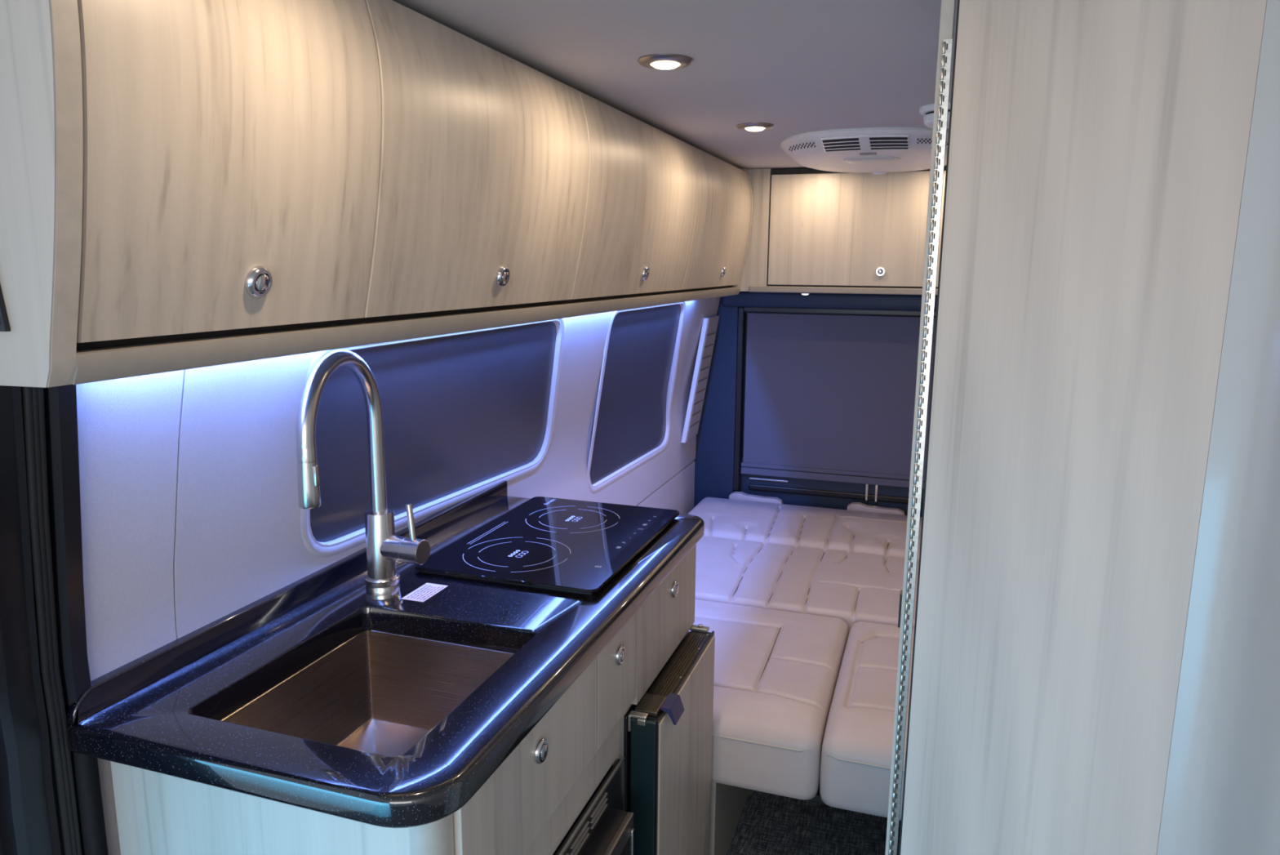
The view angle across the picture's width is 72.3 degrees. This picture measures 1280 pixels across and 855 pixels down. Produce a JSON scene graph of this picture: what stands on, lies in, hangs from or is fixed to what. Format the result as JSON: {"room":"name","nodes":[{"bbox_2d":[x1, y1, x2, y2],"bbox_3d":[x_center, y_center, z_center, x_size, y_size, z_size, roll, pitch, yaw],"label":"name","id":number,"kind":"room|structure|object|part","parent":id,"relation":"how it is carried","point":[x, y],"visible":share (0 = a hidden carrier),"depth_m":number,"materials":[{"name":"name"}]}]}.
{"room":"vehicle interior","nodes":[
{"label":"vehicle interior","id":0,"kind":"room"},
{"bbox_2d":[20,386,64,854],"bbox_3d":[-0.164,0.124,2.387,0.257,1.820,3.100,4,11,18],"label":"wall","id":1,"kind":"structure","parent":0,"point":[53,774],"depth_m":1.06,"materials":[{"name":"black"}]},
{"bbox_2d":[0,617,28,854],"bbox_3d":[-0.699,0.621,0.937,0.131,1.365,0.206,4,11,18],"label":"trim","id":2,"kind":"structure","parent":1,"relation":"attached to","point":[12,828],"depth_m":0.99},
{"bbox_2d":[0,385,61,854],"bbox_3d":[-0.726,0.620,0.945,0.163,1.365,0.284,4,11,18],"label":"trim","id":3,"kind":"structure","parent":1,"relation":"attached to","point":[17,611],"depth_m":0.98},
{"bbox_2d":[22,386,82,854],"bbox_3d":[-0.660,0.600,1.049,0.022,1.366,0.141,-9,14,-42],"label":"trim","id":4,"kind":"structure","parent":1,"relation":"attached to","point":[33,397],"depth_m":0.98,"materials":[{"name":"black plastic"}]},
{"bbox_2d":[43,384,108,854],"bbox_3d":[-0.665,0.594,1.084,0.048,1.365,0.176,-9,14,-42],"label":"trim","id":5,"kind":"structure","parent":1,"relation":"attached to","point":[60,406],"depth_m":1.00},
{"bbox_2d":[64,480,507,724],"bbox_3d":[-0.510,0.244,1.582,0.022,0.040,1.133,4,11,18],"label":"backsplash","id":6,"kind":"structure","parent":1,"relation":"attached to","point":[117,684],"depth_m":1.30,"materials":[{"name":"black stone"}]},
{"bbox_2d":[0,0,753,387],"bbox_3d":[-0.165,-0.485,1.969,0.309,0.447,2.672,4,11,18],"label":"upper cabinet","id":7,"kind":"object","parent":1,"relation":"attached to","point":[184,184],"visible":1,"depth_m":0.96,"materials":[{"name":"brown wood"}]},
{"bbox_2d":[0,287,10,331],"bbox_3d":[-0.596,-0.207,0.730,0.146,0.249,0.006,4,11,18],"label":"control plate","id":8,"kind":"object","parent":7,"relation":"attached to","point":[4,325],"visible":1,"depth_m":0.73,"materials":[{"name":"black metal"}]},
{"bbox_3d":[-0.593,-0.257,0.725,0.308,0.447,0.002,4,11,18],"label":"panel","id":9,"kind":"part","parent":7,"relation":"part of","materials":[{"name":"white wood"}]},
{"bbox_3d":[-0.589,-0.259,0.736,0.309,0.447,0.022,4,11,18],"label":"panel","id":10,"kind":"part","parent":7,"relation":"part of","materials":[{"name":"beige wood"}]},
{"bbox_3d":[-0.406,-0.300,0.899,0.058,0.395,0.399,4,11,18],"label":"cabinet door","id":11,"kind":"part","parent":7,"relation":"part of","materials":[{"name":"brown wood"}]},
{"bbox_3d":[-0.404,-0.154,0.929,0.017,0.034,0.035,4,11,18],"label":"knob","id":12,"kind":"part","parent":7,"relation":"part of","materials":[{"name":"silver metal"}]},
{"bbox_3d":[-0.234,-0.392,1.400,0.058,0.395,0.670,4,11,18],"label":"cabinet door","id":13,"kind":"part","parent":7,"relation":"part of","materials":[{"name":"brown wood"}]},
{"bbox_3d":[-0.227,-0.249,1.445,0.017,0.034,0.035,4,11,18],"label":"knob","id":14,"kind":"part","parent":7,"relation":"part of","materials":[{"name":"silver metal"}]},
{"bbox_3d":[0.003,-0.518,2.089,0.058,0.395,0.803,4,11,18],"label":"cabinet door","id":15,"kind":"part","parent":7,"relation":"part of","materials":[{"name":"brown wood"}]},
{"bbox_3d":[0.013,-0.377,2.142,0.017,0.034,0.035,4,11,18],"label":"knob","id":16,"kind":"part","parent":7,"relation":"part of","materials":[{"name":"silver metal"}]},
{"bbox_3d":[0.251,-0.650,2.809,0.058,0.395,0.736,4,11,18],"label":"cabinet door","id":17,"kind":"part","parent":7,"relation":"part of","materials":[{"name":"brown wood"}]},
{"bbox_3d":[0.276,-0.517,2.906,0.017,0.034,0.035,4,11,18],"label":"knob","id":18,"kind":"part","parent":7,"relation":"part of","materials":[{"name":"silver metal"}]},
{"bbox_2d":[76,297,720,854],"bbox_3d":[-0.179,0.322,2.473,0.144,1.400,3.016,4,11,18],"label":"wall","id":19,"kind":"structure","parent":0,"point":[238,541],"depth_m":1.19,"materials":[{"name":"white plastic"}]},
{"bbox_2d":[300,317,565,557],"bbox_3d":[-0.371,-0.014,1.819,0.119,0.421,1.036,4,11,18],"label":"window","id":20,"kind":"structure","parent":19,"relation":"in","point":[463,412],"depth_m":1.73,"materials":[{"name":"white plastic"}]},
{"bbox_2d":[586,301,686,493],"bbox_3d":[0.015,-0.133,2.977,0.129,0.602,0.944,4,11,18],"label":"window","id":21,"kind":"structure","parent":19,"relation":"in","point":[630,422],"depth_m":2.94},
{"bbox_2d":[680,315,719,442],"bbox_3d":[0.257,-0.206,3.671,0.107,0.515,0.215,4,11,18],"label":"vent panel","id":22,"kind":"object","parent":19,"relation":"attached to","point":[709,326],"visible":1,"depth_m":3.63,"materials":[{"name":"white plastic"}]},
{"bbox_2d":[635,460,694,513],"bbox_3d":[-0.215,0.688,2.637,0.022,0.619,2.780,4,11,18],"label":"wall","id":23,"kind":"structure","parent":0,"point":[677,493],"depth_m":3.63,"materials":[{"name":"white plastic"}]},
{"bbox_2d":[392,0,957,168],"bbox_3d":[0.403,-0.568,1.099,2.000,0.040,5.300,4,11,18],"label":"ceiling","id":24,"kind":"structure","parent":0,"point":[797,67],"depth_m":1.45,"materials":[{"name":"white paint"}]},
{"bbox_2d":[637,53,693,69],"bbox_3d":[0.043,-0.615,1.482,0.094,0.014,0.094,4,11,18],"label":"recessed light","id":25,"kind":"object","parent":24,"relation":"in","point":[658,61],"visible":1,"depth_m":1.46,"materials":[{"name":"silver"}]},
{"bbox_2d":[736,122,774,131],"bbox_3d":[0.285,-0.741,2.167,0.094,0.014,0.094,4,11,18],"label":"recessed light","id":26,"kind":"object","parent":24,"relation":"in","point":[751,126],"visible":1,"depth_m":2.14,"materials":[{"name":"silver"}]},
{"bbox_2d":[739,164,946,295],"bbox_3d":[1.195,-0.697,3.135,1.675,0.434,0.474,4,11,18],"label":"upper cabinet","id":27,"kind":"object","parent":24,"relation":"attached to","point":[813,230],"visible":0.42,"depth_m":3.07,"materials":[{"name":"brown wood"}]},
{"bbox_3d":[0.470,-0.750,3.383,0.138,0.432,0.460,4,11,18],"label":"frame","id":28,"kind":"part","parent":27,"relation":"part of","materials":[{"name":"brown wood"}]},
{"bbox_3d":[0.835,-0.541,3.040,0.035,0.035,0.012,4,11,18],"label":"knob","id":29,"kind":"part","parent":27,"relation":"part of","materials":[{"name":"silver metal"}]},
{"bbox_2d":[780,127,948,174],"bbox_3d":[0.677,-0.786,2.537,0.516,0.052,0.736,4,11,18],"label":"air conditioner","id":30,"kind":"object","parent":24,"relation":"attached to","point":[875,150],"visible":0.87,"depth_m":2.34,"materials":[{"name":"white plastic"}]},
{"bbox_2d":[844,155,900,164],"bbox_3d":[0.660,-0.758,2.494,0.156,0.012,0.156,4,11,18],"label":"dome light","id":31,"kind":"object","parent":30,"relation":"attached to","point":[867,160],"depth_m":2.45,"materials":[{"name":"white plastic"}]},
{"bbox_3d":[0.774,-0.824,2.835,0.048,0.013,0.048,4,11,18],"label":"sensor knob","id":32,"kind":"part","parent":30,"relation":"part of","materials":[{"name":"white plastic"}]},
{"bbox_2d":[919,102,950,128],"bbox_3d":[0.664,-0.674,1.902,0.112,0.040,0.112,4,11,18],"label":"smoke detector","id":33,"kind":"object","parent":24,"relation":"attached to","point":[927,111],"visible":0.3,"depth_m":1.88,"materials":[{"name":"white plastic"}]},
{"bbox_2d":[693,298,737,507],"bbox_3d":[0.333,0.056,3.869,0.190,1.420,0.095,4,11,18],"label":"wall","id":34,"kind":"structure","parent":0,"point":[715,437],"depth_m":3.81,"materials":[{"name":"blue fabric"}]},
{"bbox_2d":[726,789,901,854],"bbox_3d":[0.311,1.236,1.515,2.400,0.040,5.400,4,11,18],"label":"floor","id":35,"kind":"structure","parent":0,"point":[769,824],"depth_m":2.32,"materials":[{"name":"black carpet"}]},
{"bbox_2d":[110,544,696,854],"bbox_3d":[-0.270,0.740,1.591,0.488,0.859,1.062,4,11,18],"label":"base cabinet","id":36,"kind":"object","parent":35,"relation":"on","point":[531,802],"visible":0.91,"depth_m":1.11,"materials":[{"name":"brown wood"}]},
{"bbox_3d":[-0.458,0.828,1.111,0.433,0.859,0.018,4,11,18],"label":"panel","id":37,"kind":"part","parent":36,"relation":"part of","materials":[{"name":"white wood"}]},
{"bbox_2d":[64,480,704,827],"bbox_3d":[-0.274,0.278,1.509,0.519,0.077,1.142,4,11,18],"label":"countertop","id":38,"kind":"structure","parent":36,"relation":"on","point":[162,710],"depth_m":1.18,"materials":[{"name":"black stone"}]},
{"bbox_2d":[295,349,430,599],"bbox_3d":[-0.437,0.092,1.341,0.113,0.422,0.254,4,11,18],"label":"faucet","id":39,"kind":"object","parent":38,"relation":"on","point":[384,548],"visible":1,"depth_m":1.42,"materials":[{"name":"silver metal"}]},
{"bbox_3d":[-0.448,0.029,1.326,0.026,0.292,0.240,2,11,8],"label":"spout","id":40,"kind":"part","parent":39,"relation":"part of","materials":[{"name":"silver metal"}]},
{"bbox_3d":[-0.374,0.156,1.433,0.016,0.064,0.010,4,11,18],"label":"lever","id":41,"kind":"part","parent":39,"relation":"part of","materials":[{"name":"silver metal"}]},
{"bbox_2d":[220,629,515,756],"bbox_3d":[-0.362,0.450,1.232,0.338,0.160,0.394,4,11,18],"label":"sink","id":42,"kind":"object","parent":38,"relation":"in","point":[375,691],"visible":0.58,"depth_m":1.40,"materials":[{"name":"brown metal"}]},
{"bbox_2d":[401,582,448,601],"bbox_3d":[-0.365,0.279,1.487,0.042,0.001,0.078,4,11,18],"label":"warning label","id":43,"kind":"object","parent":38,"relation":"on","point":[427,590],"visible":1,"depth_m":1.49,"materials":[{"name":"white paper"}]},
{"bbox_2d":[407,585,443,599],"bbox_3d":[-0.363,0.279,1.486,0.032,0.001,0.064,4,11,18],"label":"print","id":44,"kind":"object","parent":43,"relation":"on","point":[424,592],"depth_m":1.48},
{"bbox_2d":[414,496,679,595],"bbox_3d":[-0.160,0.223,1.762,0.356,0.014,0.519,4,11,18],"label":"cooktop","id":45,"kind":"object","parent":38,"relation":"in","point":[549,543],"visible":1,"depth_m":1.70,"materials":[{"name":"black glass"}]},
{"bbox_3d":[-0.235,0.841,1.048,0.032,0.859,0.038,4,11,18],"label":"corner post","id":46,"kind":"part","parent":36,"relation":"part of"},
{"bbox_3d":[-0.141,0.469,1.197,0.013,0.178,0.419,4,11,18],"label":"drawer","id":47,"kind":"part","parent":36,"relation":"part of","materials":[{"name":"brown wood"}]},
{"bbox_3d":[-0.133,0.436,1.182,0.012,0.035,0.035,4,11,18],"label":"knob","id":48,"kind":"part","parent":36,"relation":"part of","materials":[{"name":"silver metal"}]},
{"bbox_3d":[-0.128,0.496,1.282,0.011,0.264,0.588,4,11,18],"label":"panel","id":49,"kind":"part","parent":36,"relation":"part of","materials":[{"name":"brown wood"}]},
{"bbox_2d":[555,756,634,854],"bbox_3d":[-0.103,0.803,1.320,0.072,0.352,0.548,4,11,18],"label":"microwave","id":50,"kind":"object","parent":36,"relation":"in","point":[604,827],"visible":1,"depth_m":1.43,"materials":[{"name":"metal"}]},
{"bbox_3d":[-0.088,0.820,1.283,0.008,0.277,0.455,4,11,18],"label":"door","id":51,"kind":"part","parent":50,"relation":"part of","materials":[{"name":"grey metal"}]},
{"bbox_3d":[-0.014,0.790,1.481,0.005,0.245,0.008,4,11,18],"label":"handle","id":52,"kind":"part","parent":50,"relation":"part of","materials":[{"name":"silver metal"}]},
{"bbox_3d":[-0.043,0.416,1.484,0.013,0.178,0.185,4,11,18],"label":"drawer","id":53,"kind":"part","parent":36,"relation":"part of","materials":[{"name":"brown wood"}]},
{"bbox_3d":[-0.040,0.752,1.599,0.011,0.356,0.028,4,11,18],"label":"panel","id":54,"kind":"part","parent":36,"relation":"part of","materials":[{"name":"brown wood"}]},
{"bbox_3d":[-0.033,0.383,1.474,0.012,0.035,0.035,4,11,18],"label":"knob","id":55,"kind":"part","parent":36,"relation":"part of","materials":[{"name":"silver metal"}]},
{"bbox_3d":[0.036,0.379,1.753,0.011,0.204,0.434,4,11,18],"label":"panel","id":56,"kind":"part","parent":36,"relation":"part of","materials":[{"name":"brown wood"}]},
{"bbox_2d":[552,623,715,854],"bbox_3d":[-0.128,0.771,1.879,0.520,0.634,0.424,4,11,18],"label":"fridge","id":57,"kind":"object","parent":36,"relation":"in","point":[668,735],"visible":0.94,"depth_m":1.70,"materials":[{"name":"brown wood"}]},
{"bbox_3d":[0.070,0.787,1.816,0.048,0.608,0.416,4,11,18],"label":"door","id":58,"kind":"part","parent":57,"relation":"part of","materials":[{"name":"beige wood"}]},
{"bbox_3d":[0.059,0.519,1.615,0.032,0.030,0.060,4,11,18],"label":"latch handle","id":59,"kind":"part","parent":57,"relation":"part of","materials":[{"name":"blue plastic"}]},
{"bbox_3d":[0.094,0.788,1.808,0.004,0.611,0.416,4,11,18],"label":"door frame","id":60,"kind":"part","parent":57,"relation":"part of","materials":[{"name":"beige wood"}]},
{"bbox_3d":[0.097,0.789,1.806,0.004,0.599,0.403,4,11,18],"label":"door panel","id":61,"kind":"part","parent":57,"relation":"part of","materials":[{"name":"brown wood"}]},
{"bbox_3d":[0.053,0.374,1.764,0.013,0.196,0.401,4,11,18],"label":"drawer","id":62,"kind":"part","parent":36,"relation":"part of","materials":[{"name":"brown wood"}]},
{"bbox_3d":[0.071,0.327,1.774,0.012,0.035,0.035,4,11,18],"label":"knob","id":63,"kind":"part","parent":36,"relation":"part of","materials":[{"name":"silver metal"}]},
{"bbox_2d":[709,781,823,854],"bbox_3d":[0.856,0.842,2.761,1.860,0.288,1.794,4,11,18],"label":"bench base","id":64,"kind":"object","parent":35,"relation":"on","point":[727,802],"visible":0.04,"depth_m":2.16,"materials":[{"name":"brown wood"}]},
{"bbox_2d":[688,599,848,799],"bbox_3d":[0.139,0.669,2.379,0.773,0.180,0.694,4,11,18],"label":"seat cushion","id":65,"kind":"object","parent":64,"relation":"on","point":[776,672],"visible":0.48,"depth_m":2.10,"materials":[{"name":"white leather"}]},
{"bbox_2d":[687,497,921,559],"bbox_3d":[1.070,0.489,3.333,1.864,0.198,0.525,4,11,18],"label":"seat cushion","id":66,"kind":"object","parent":64,"relation":"on","point":[819,527],"visible":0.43,"depth_m":3.39,"materials":[{"name":"white leather"}]},
{"bbox_2d":[728,491,783,503],"bbox_3d":[0.502,0.336,3.793,0.234,0.100,0.038,4,11,18],"label":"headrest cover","id":67,"kind":"object","parent":66,"relation":"attached to","point":[741,495],"visible":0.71,"depth_m":3.78,"materials":[{"name":"white leather"}]},
{"bbox_2d":[846,502,905,515],"bbox_3d":[0.978,0.369,3.635,0.234,0.100,0.038,4,11,18],"label":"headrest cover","id":68,"kind":"object","parent":66,"relation":"attached to","point":[856,506],"visible":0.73,"depth_m":3.62,"materials":[{"name":"white leather"}]},
{"bbox_2d":[694,535,919,635],"bbox_3d":[0.876,0.593,2.810,1.889,0.184,0.605,4,11,18],"label":"seat cushion","id":69,"kind":"object","parent":64,"relation":"on","point":[852,588],"visible":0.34,"depth_m":2.84,"materials":[{"name":"white leather"}]},
{"bbox_2d":[819,621,914,820],"bbox_3d":[0.744,0.712,2.176,0.506,0.180,0.699,4,11,18],"label":"seat cushion","id":70,"kind":"object","parent":64,"relation":"on","point":[855,763],"visible":0.34,"depth_m":1.97,"materials":[{"name":"white leather"}]},
{"bbox_2d":[884,0,1266,854],"bbox_3d":[0.843,0.367,1.157,0.962,1.808,0.830,4,11,18],"label":"partition panel","id":71,"kind":"object","parent":35,"relation":"on","point":[1097,150],"visible":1,"depth_m":0.86,"materials":[{"name":"brown wood"}]},
{"bbox_3d":[0.320,0.223,1.076,0.004,0.043,0.015,4,11,18],"label":"strike plate","id":72,"kind":"part","parent":71,"relation":"part of","materials":[{"name":"silver metal"}]},
{"bbox_2d":[736,311,935,491],"bbox_3d":[1.288,-0.075,3.571,1.790,1.800,0.035,4,11,18],"label":"wall","id":73,"kind":"structure","parent":0,"point":[746,313],"depth_m":3.77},
{"bbox_2d":[720,291,937,490],"bbox_3d":[1.172,-0.097,3.486,1.740,0.872,0.120,4,11,18],"label":"roller blind","id":74,"kind":"object","parent":73,"relation":"attached to","point":[828,397],"visible":0.4,"depth_m":3.64,"materials":[{"name":"grey fabric"}]},
{"bbox_2d":[739,456,924,516],"bbox_3d":[1.238,0.490,3.647,1.680,0.620,0.045,4,11,18],"label":"door","id":75,"kind":"structure","parent":73,"relation":"in","point":[792,491],"depth_m":3.75,"materials":[{"name":"metal"}]},
{"bbox_3d":[0.955,0.292,3.692,0.012,0.170,0.016,4,11,18],"label":"lock rod","id":76,"kind":"part","parent":75,"relation":"part of","materials":[{"name":"silver metal"}]},
{"bbox_3d":[0.992,0.294,3.680,0.012,0.170,0.016,4,11,18],"label":"lock rod","id":77,"kind":"part","parent":75,"relation":"part of","materials":[{"name":"silver metal"}]},
{"bbox_2d":[1156,0,1279,854],"bbox_3d":[0.805,0.463,0.640,0.720,1.808,0.212,4,11,18],"label":"wall","id":78,"kind":"structure","parent":0,"point":[1222,793],"depth_m":0.75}
]}

